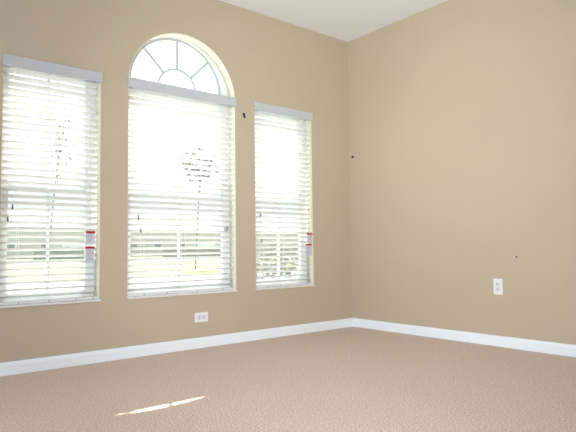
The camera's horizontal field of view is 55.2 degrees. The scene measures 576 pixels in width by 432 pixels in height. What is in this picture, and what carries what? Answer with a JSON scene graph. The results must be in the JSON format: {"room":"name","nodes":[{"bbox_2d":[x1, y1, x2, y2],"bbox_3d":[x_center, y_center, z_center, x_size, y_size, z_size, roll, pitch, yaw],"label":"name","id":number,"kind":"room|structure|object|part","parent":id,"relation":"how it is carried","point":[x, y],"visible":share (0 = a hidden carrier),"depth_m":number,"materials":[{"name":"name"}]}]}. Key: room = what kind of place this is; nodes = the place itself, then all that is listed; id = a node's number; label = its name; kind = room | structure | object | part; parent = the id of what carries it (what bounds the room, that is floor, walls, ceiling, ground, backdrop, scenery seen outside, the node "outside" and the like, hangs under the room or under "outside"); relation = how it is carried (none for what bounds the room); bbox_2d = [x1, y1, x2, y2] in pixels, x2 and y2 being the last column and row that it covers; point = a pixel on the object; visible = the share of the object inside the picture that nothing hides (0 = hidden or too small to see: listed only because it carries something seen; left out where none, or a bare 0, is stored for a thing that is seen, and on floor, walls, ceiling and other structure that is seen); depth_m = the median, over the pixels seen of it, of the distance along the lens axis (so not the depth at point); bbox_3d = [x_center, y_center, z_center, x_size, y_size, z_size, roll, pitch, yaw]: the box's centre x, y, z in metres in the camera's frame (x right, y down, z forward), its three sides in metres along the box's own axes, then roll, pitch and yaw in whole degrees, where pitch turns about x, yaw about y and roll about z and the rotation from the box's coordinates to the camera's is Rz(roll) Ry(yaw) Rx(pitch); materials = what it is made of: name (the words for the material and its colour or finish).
{"room":"empty living room","nodes":[
{"label":"empty living room","id":0,"kind":"room"},
{"bbox_2d":[0,0,352,362],"bbox_3d":[-1.638,-0.400,3.573,5.620,2.740,0.198,2,-4,-39],"label":"wall","id":1,"kind":"structure","parent":0,"point":[266,59],"depth_m":4.22,"materials":[{"name":"beige paint"}]},
{"bbox_2d":[0,72,95,301],"bbox_3d":[-1.585,-0.214,3.632,0.607,1.535,0.067,2,-4,-39],"label":"window","id":2,"kind":"structure","parent":1,"relation":"in","point":[3,280],"depth_m":3.60,"materials":[{"name":"white plastic"}]},
{"bbox_3d":[-1.570,0.154,3.597,0.547,0.735,0.024,2,-4,-39],"label":"sash","id":3,"kind":"part","parent":2,"relation":"part of","materials":[{"name":"white plastic"}]},
{"bbox_3d":[-1.596,-0.560,3.661,0.547,0.780,0.024,2,-4,-39],"label":"sash","id":4,"kind":"part","parent":2,"relation":"part of","materials":[{"name":"white plastic"}]},
{"bbox_2d":[0,53,102,305],"bbox_3d":[-1.523,-0.220,3.559,0.622,1.538,0.081,2,-4,-39],"label":"window blind","id":5,"kind":"object","parent":2,"relation":"attached to","point":[19,65],"visible":0.92,"depth_m":3.55,"materials":[{"name":"white plastic"}]},
{"bbox_3d":[-1.713,-0.465,3.384,0.002,0.940,0.002,-2,-4,20],"label":"tilt cord","id":6,"kind":"part","parent":5,"relation":"part of","materials":[{"name":"white fabric"}]},
{"bbox_3d":[-1.694,-0.502,3.402,0.002,0.865,0.002,2,-4,-39],"label":"tilt cord","id":7,"kind":"part","parent":5,"relation":"part of","materials":[{"name":"white fabric"}]},
{"bbox_3d":[-1.684,-0.204,3.440,0.002,1.459,0.057,2,-4,-39],"label":"ladder cord","id":8,"kind":"part","parent":5,"relation":"part of","materials":[{"name":"white fabric"}]},
{"bbox_3d":[-1.545,-0.199,3.554,0.002,1.459,0.057,2,-4,-39],"label":"ladder cord","id":9,"kind":"part","parent":5,"relation":"part of","materials":[{"name":"white fabric"}]},
{"bbox_3d":[-1.517,0.539,3.514,0.599,0.018,0.063,2,-4,-39],"label":"rail","id":10,"kind":"part","parent":5,"relation":"part of","materials":[{"name":"white plastic"}]},
{"bbox_3d":[-1.356,-0.193,3.709,0.002,1.459,0.057,2,-4,-39],"label":"ladder cord","id":11,"kind":"part","parent":5,"relation":"part of","materials":[{"name":"white fabric"}]},
{"bbox_3d":[-1.324,-0.424,3.703,0.002,0.995,0.004,2,-4,-39],"label":"lift cord","id":12,"kind":"part","parent":5,"relation":"part of","materials":[{"name":"white fabric"}]},
{"bbox_3d":[-1.321,-0.424,3.706,0.003,0.995,0.007,-3,-4,39],"label":"lift cord","id":13,"kind":"part","parent":5,"relation":"part of","materials":[{"name":"white fabric"}]},
{"bbox_2d":[0,83,100,298],"bbox_3d":[-1.536,-0.210,3.572,0.609,1.551,0.086,2,-4,-39],"label":"trim","id":14,"kind":"structure","parent":1,"relation":"attached to","point":[97,251],"depth_m":3.75,"materials":[{"name":"beige paint"}]},
{"bbox_2d":[0,299,100,307],"bbox_3d":[-1.558,0.560,3.566,0.619,0.014,0.212,2,-4,-39],"label":"trim","id":15,"kind":"structure","parent":1,"relation":"attached to","point":[91,300],"depth_m":3.48,"materials":[{"name":"wood"}]},
{"bbox_2d":[0,318,352,376],"bbox_3d":[-1.508,0.924,3.451,5.500,0.078,0.013,2,-4,-39],"label":"baseboard","id":16,"kind":"structure","parent":1,"relation":"attached to","point":[68,360],"depth_m":3.92,"materials":[{"name":"white paint"}]},
{"bbox_2d":[128,37,229,293],"bbox_3d":[-0.852,-0.401,4.251,0.905,1.964,0.067,2,-4,-39],"label":"window","id":17,"kind":"structure","parent":1,"relation":"in","point":[220,83],"depth_m":4.33,"materials":[{"name":"white plastic"}]},
{"bbox_3d":[-0.860,-0.526,4.266,0.845,0.765,0.024,2,-4,-39],"label":"sash","id":18,"kind":"part","parent":17,"relation":"part of","materials":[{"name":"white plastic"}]},
{"bbox_3d":[-0.833,0.181,4.203,0.845,0.735,0.024,2,-4,-39],"label":"sash","id":19,"kind":"part","parent":17,"relation":"part of","materials":[{"name":"white plastic"}]},
{"bbox_3d":[-0.855,-1.161,4.288,0.905,0.442,0.047,2,-4,-39],"label":"fanlight frame","id":20,"kind":"part","parent":17,"relation":"part of","materials":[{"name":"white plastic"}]},
{"bbox_2d":[128,77,236,296],"bbox_3d":[-0.786,-0.197,4.165,0.920,1.548,0.081,2,-4,-39],"label":"window blind","id":21,"kind":"object","parent":17,"relation":"attached to","point":[133,83],"visible":0.92,"depth_m":4.15,"materials":[{"name":"white plastic"}]},
{"bbox_3d":[-1.064,-0.462,3.920,0.002,0.917,0.002,2,-4,-39],"label":"tilt cord","id":22,"kind":"part","parent":21,"relation":"part of","materials":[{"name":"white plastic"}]},
{"bbox_3d":[-1.048,-0.186,3.964,0.002,1.468,0.057,2,-4,-39],"label":"ladder cord","id":23,"kind":"part","parent":21,"relation":"part of","materials":[{"name":"white fabric"}]},
{"bbox_3d":[-0.793,-0.176,4.173,0.002,1.468,0.057,2,-4,-39],"label":"ladder cord","id":24,"kind":"part","parent":21,"relation":"part of","materials":[{"name":"white fabric"}]},
{"bbox_3d":[-0.780,0.566,4.120,0.897,0.018,0.063,2,-4,-39],"label":"rail","id":25,"kind":"part","parent":21,"relation":"part of","materials":[{"name":"white plastic"}]},
{"bbox_3d":[-0.523,-0.167,4.396,0.002,1.468,0.057,2,-4,-39],"label":"ladder cord","id":26,"kind":"part","parent":21,"relation":"part of","materials":[{"name":"white fabric"}]},
{"bbox_3d":[-0.492,-0.398,4.388,0.002,1.004,0.004,2,-4,-39],"label":"lift cord","id":27,"kind":"part","parent":21,"relation":"part of","materials":[{"name":"white fabric"}]},
{"bbox_3d":[-0.862,0.193,4.238,0.845,0.715,0.008,2,-4,-39],"label":"screen frame","id":28,"kind":"part","parent":17,"relation":"part of","materials":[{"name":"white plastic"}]},
{"bbox_2d":[127,33,235,296],"bbox_3d":[-0.802,-0.398,4.191,0.907,1.980,0.086,2,-4,-39],"label":"trim","id":29,"kind":"structure","parent":1,"relation":"attached to","point":[205,48],"depth_m":4.44,"materials":[{"name":"beige paint"}]},
{"bbox_2d":[127,290,237,298],"bbox_3d":[-0.821,0.587,4.172,0.916,0.014,0.212,2,-4,-39],"label":"trim","id":30,"kind":"structure","parent":1,"relation":"attached to","point":[223,291],"depth_m":4.06,"materials":[{"name":"wood"}]},
{"bbox_2d":[194,312,207,322],"bbox_3d":[-0.655,0.767,4.168,0.118,0.072,0.009,2,-4,-39],"label":"wall outlet","id":31,"kind":"object","parent":1,"relation":"attached to","point":[203,316],"visible":1,"depth_m":4.17,"materials":[{"name":"white plastic"}]},
{"bbox_2d":[255,112,306,284],"bbox_3d":[-0.102,-0.160,4.853,0.635,1.535,0.067,2,-4,-39],"label":"window","id":32,"kind":"structure","parent":1,"relation":"in","point":[263,200],"depth_m":4.97,"materials":[{"name":"white plastic"}]},
{"bbox_3d":[-0.113,-0.507,4.881,0.575,0.780,0.024,2,-4,-39],"label":"sash","id":33,"kind":"part","parent":32,"relation":"part of","materials":[{"name":"white plastic"}]},
{"bbox_3d":[-0.087,0.208,4.817,0.575,0.735,0.024,2,-4,-39],"label":"sash","id":34,"kind":"part","parent":32,"relation":"part of","materials":[{"name":"white plastic"}]},
{"bbox_2d":[254,102,312,287],"bbox_3d":[-0.040,-0.170,4.779,0.650,1.548,0.081,2,-4,-39],"label":"window blind","id":35,"kind":"object","parent":32,"relation":"attached to","point":[258,107],"visible":0.9,"depth_m":4.79,"materials":[{"name":"white plastic"}]},
{"bbox_3d":[-0.225,-0.348,4.604,0.002,1.084,0.002,0,-3,-9],"label":"tilt cord","id":36,"kind":"part","parent":35,"relation":"part of","materials":[{"name":"white fabric"}]},
{"bbox_3d":[-0.226,-0.156,4.640,0.002,1.468,0.057,2,-4,-39],"label":"ladder cord","id":37,"kind":"part","parent":35,"relation":"part of","materials":[{"name":"white fabric"}]},
{"bbox_3d":[-0.060,-0.150,4.777,0.002,1.468,0.057,2,-4,-39],"label":"ladder cord","id":38,"kind":"part","parent":35,"relation":"part of","materials":[{"name":"white fabric"}]},
{"bbox_3d":[-0.034,0.593,4.734,0.627,0.018,0.063,2,-4,-39],"label":"rail","id":39,"kind":"part","parent":35,"relation":"part of","materials":[{"name":"white plastic"}]},
{"bbox_3d":[0.126,-0.143,4.929,0.002,1.468,0.057,2,-4,-39],"label":"ladder cord","id":40,"kind":"part","parent":35,"relation":"part of","materials":[{"name":"white fabric"}]},
{"bbox_3d":[0.177,-0.374,4.939,0.003,1.004,0.007,-3,-4,39],"label":"lift cord","id":41,"kind":"part","parent":35,"relation":"part of","materials":[{"name":"white fabric"}]},
{"bbox_3d":[-0.116,0.221,4.852,0.575,0.715,0.008,2,-4,-39],"label":"screen frame","id":42,"kind":"part","parent":32,"relation":"part of","materials":[{"name":"white plastic"}]},
{"bbox_2d":[255,120,313,283],"bbox_3d":[-0.053,-0.157,4.793,0.637,1.551,0.086,2,-4,-39],"label":"trim","id":43,"kind":"structure","parent":1,"relation":"attached to","point":[311,272],"depth_m":4.98,"materials":[{"name":"beige paint"}]},
{"bbox_2d":[256,284,314,289],"bbox_3d":[-0.074,0.614,4.786,0.647,0.014,0.212,2,-4,-39],"label":"trim","id":44,"kind":"structure","parent":1,"relation":"attached to","point":[311,284],"depth_m":4.69,"materials":[{"name":"stone"}]},
{"bbox_2d":[0,326,575,431],"bbox_3d":[0.447,0.860,1.102,5.770,0.120,6.518,2,-4,-39],"label":"floor","id":45,"kind":"structure","parent":0,"point":[347,379],"depth_m":2.88,"materials":[{"name":"beige carpet"}]},
{"bbox_2d":[219,0,447,41],"bbox_3d":[0.411,-2.010,1.272,5.770,0.150,6.518,2,-4,-39],"label":"ceiling","id":46,"kind":"structure","parent":0,"point":[344,20],"depth_m":4.68,"materials":[{"name":"paint"}]},
{"bbox_2d":[347,0,575,344],"bbox_3d":[2.598,-0.489,2.972,0.150,2.740,6.518,2,-4,-39],"label":"wall","id":47,"kind":"structure","parent":0,"point":[462,113],"depth_m":4.30,"materials":[{"name":"beige paint"}]},
{"bbox_2d":[353,318,575,356],"bbox_3d":[2.580,0.834,2.806,0.013,0.078,6.187,2,-4,-39],"label":"baseboard","id":48,"kind":"structure","parent":47,"relation":"attached to","point":[562,349],"depth_m":4.20,"materials":[{"name":"white paint"}]},
{"bbox_2d":[493,279,502,294],"bbox_3d":[1.552,0.523,4.072,0.009,0.118,0.072,2,-4,-39],"label":"wall outlet","id":49,"kind":"object","parent":47,"relation":"attached to","point":[497,283],"visible":1,"depth_m":4.07,"materials":[{"name":"white plastic"}]},
{"label":"outside","id":50,"kind":"structure","parent":0,"visible":0},
{"bbox_2d":[7,258,298,281],"bbox_3d":[29.172,5.028,72.650,190.000,0.120,36.000,2,-4,-39],"label":"lawn","id":51,"kind":"structure","parent":50,"point":[211,260],"depth_m":29.58,"materials":[{"name":"green plant"}]},
{"bbox_2d":[180,148,218,268],"bbox_3d":[-4.722,-0.532,29.480,2.375,6.685,2.015,2,-4,-39],"label":"tree","id":52,"kind":"object","parent":51,"relation":"on","point":[199,191],"visible":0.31,"depth_m":29.37,"materials":[{"name":"green plant"}]},
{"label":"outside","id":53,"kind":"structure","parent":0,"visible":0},
{"bbox_2d":[7,254,294,260],"bbox_3d":[7.419,11.999,185.363,360.000,0.099,130.000,2,-4,-39],"label":"lawn","id":54,"kind":"structure","parent":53,"point":[259,254],"depth_m":80.35,"materials":[{"name":"green plant"}]},
{"bbox_2d":[7,211,84,259],"bbox_3d":[-40.910,2.917,83.770,21.000,7.200,11.000,2,-4,-39],"label":"house","id":55,"kind":"structure","parent":54,"relation":"on","point":[9,212],"depth_m":81.92,"materials":[{"name":"paint"}]},
{"bbox_3d":[-32.294,5.290,84.217,4.400,2.300,0.110,2,-4,-39],"label":"garage door","id":56,"kind":"part","parent":55,"relation":"part of","materials":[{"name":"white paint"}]},
{"bbox_2d":[33,247,83,259],"bbox_3d":[-30.001,5.078,75.739,9.000,1.661,1.789,2,-4,-39],"label":"hedge","id":57,"kind":"object","parent":54,"relation":"on","point":[76,251],"visible":0.27,"depth_m":74.35,"materials":[{"name":"green plant"}]},
{"bbox_2d":[130,216,220,256],"bbox_3d":[-24.099,3.758,101.484,21.000,7.200,11.000,2,-4,-39],"label":"house","id":58,"kind":"structure","parent":54,"relation":"on","point":[131,222],"depth_m":97.85,"materials":[{"name":"paint"}]},
{"bbox_3d":[-15.484,6.131,101.931,4.400,2.300,0.110,2,-4,-39],"label":"garage door","id":59,"kind":"part","parent":58,"relation":"part of","materials":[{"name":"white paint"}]},
{"bbox_2d":[163,246,220,256],"bbox_3d":[-12.734,5.707,89.954,16.000,1.660,1.794,2,-4,-39],"label":"hedge","id":60,"kind":"object","parent":54,"relation":"on","point":[164,250],"visible":0.23,"depth_m":87.19,"materials":[{"name":"green plant"}]},
{"bbox_2d":[215,224,297,253],"bbox_3d":[-2.731,4.918,125.535,35.000,7.200,11.000,2,-4,-39],"label":"house","id":61,"kind":"structure","parent":54,"relation":"on","point":[275,225],"depth_m":120.29,"materials":[{"name":"paint"}]},
{"bbox_2d":[268,245,297,254],"bbox_3d":[2.256,6.246,102.285,14.000,1.670,1.786,2,-4,-39],"label":"hedge","id":62,"kind":"object","parent":54,"relation":"on","point":[281,249],"visible":0.07,"depth_m":98.84,"materials":[{"name":"green plant"}]},
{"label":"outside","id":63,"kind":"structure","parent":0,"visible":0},
{"bbox_2d":[6,271,298,293],"bbox_3d":[30.194,3.088,40.008,150.000,0.100,15.782,2,-4,-39],"label":"floor","id":64,"kind":"structure","parent":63,"point":[259,274],"depth_m":17.62,"materials":[{"name":"concrete"}]},
{"bbox_2d":[45,101,74,266],"bbox_3d":[-6.275,-0.607,15.212,0.789,5.251,0.779,-1,-3,9],"label":"tree","id":65,"kind":"object","parent":64,"relation":"on","point":[58,163],"visible":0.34,"depth_m":15.19,"materials":[{"name":"green plant"}]},
{"bbox_2d":[256,244,270,279],"bbox_3d":[-0.589,1.157,11.970,0.554,1.204,0.562,2,-4,-39],"label":"shrub","id":66,"kind":"object","parent":64,"relation":"on","point":[261,249],"visible":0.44,"depth_m":11.93,"materials":[{"name":"green plant"}]},
{"bbox_2d":[262,243,280,278],"bbox_3d":[-0.333,1.227,13.233,0.544,1.209,0.576,2,-4,-39],"label":"shrub","id":67,"kind":"object","parent":64,"relation":"on","point":[272,244],"visible":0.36,"depth_m":13.21,"materials":[{"name":"green plant"}]},
{"bbox_2d":[280,243,298,277],"bbox_3d":[0.015,1.190,12.471,0.560,1.183,0.568,2,-4,-39],"label":"shrub","id":68,"kind":"object","parent":64,"relation":"on","point":[281,254],"visible":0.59,"depth_m":12.41,"materials":[{"name":"green plant"}]},
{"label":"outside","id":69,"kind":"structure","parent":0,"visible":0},
{"bbox_2d":[7,255,284,261],"bbox_3d":[35.164,7.327,112.498,250.000,0.100,18.000,2,-4,-39],"label":"road","id":70,"kind":"structure","parent":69,"point":[258,255],"depth_m":70.86,"materials":[{"name":"grey asphalt"}]}
]}

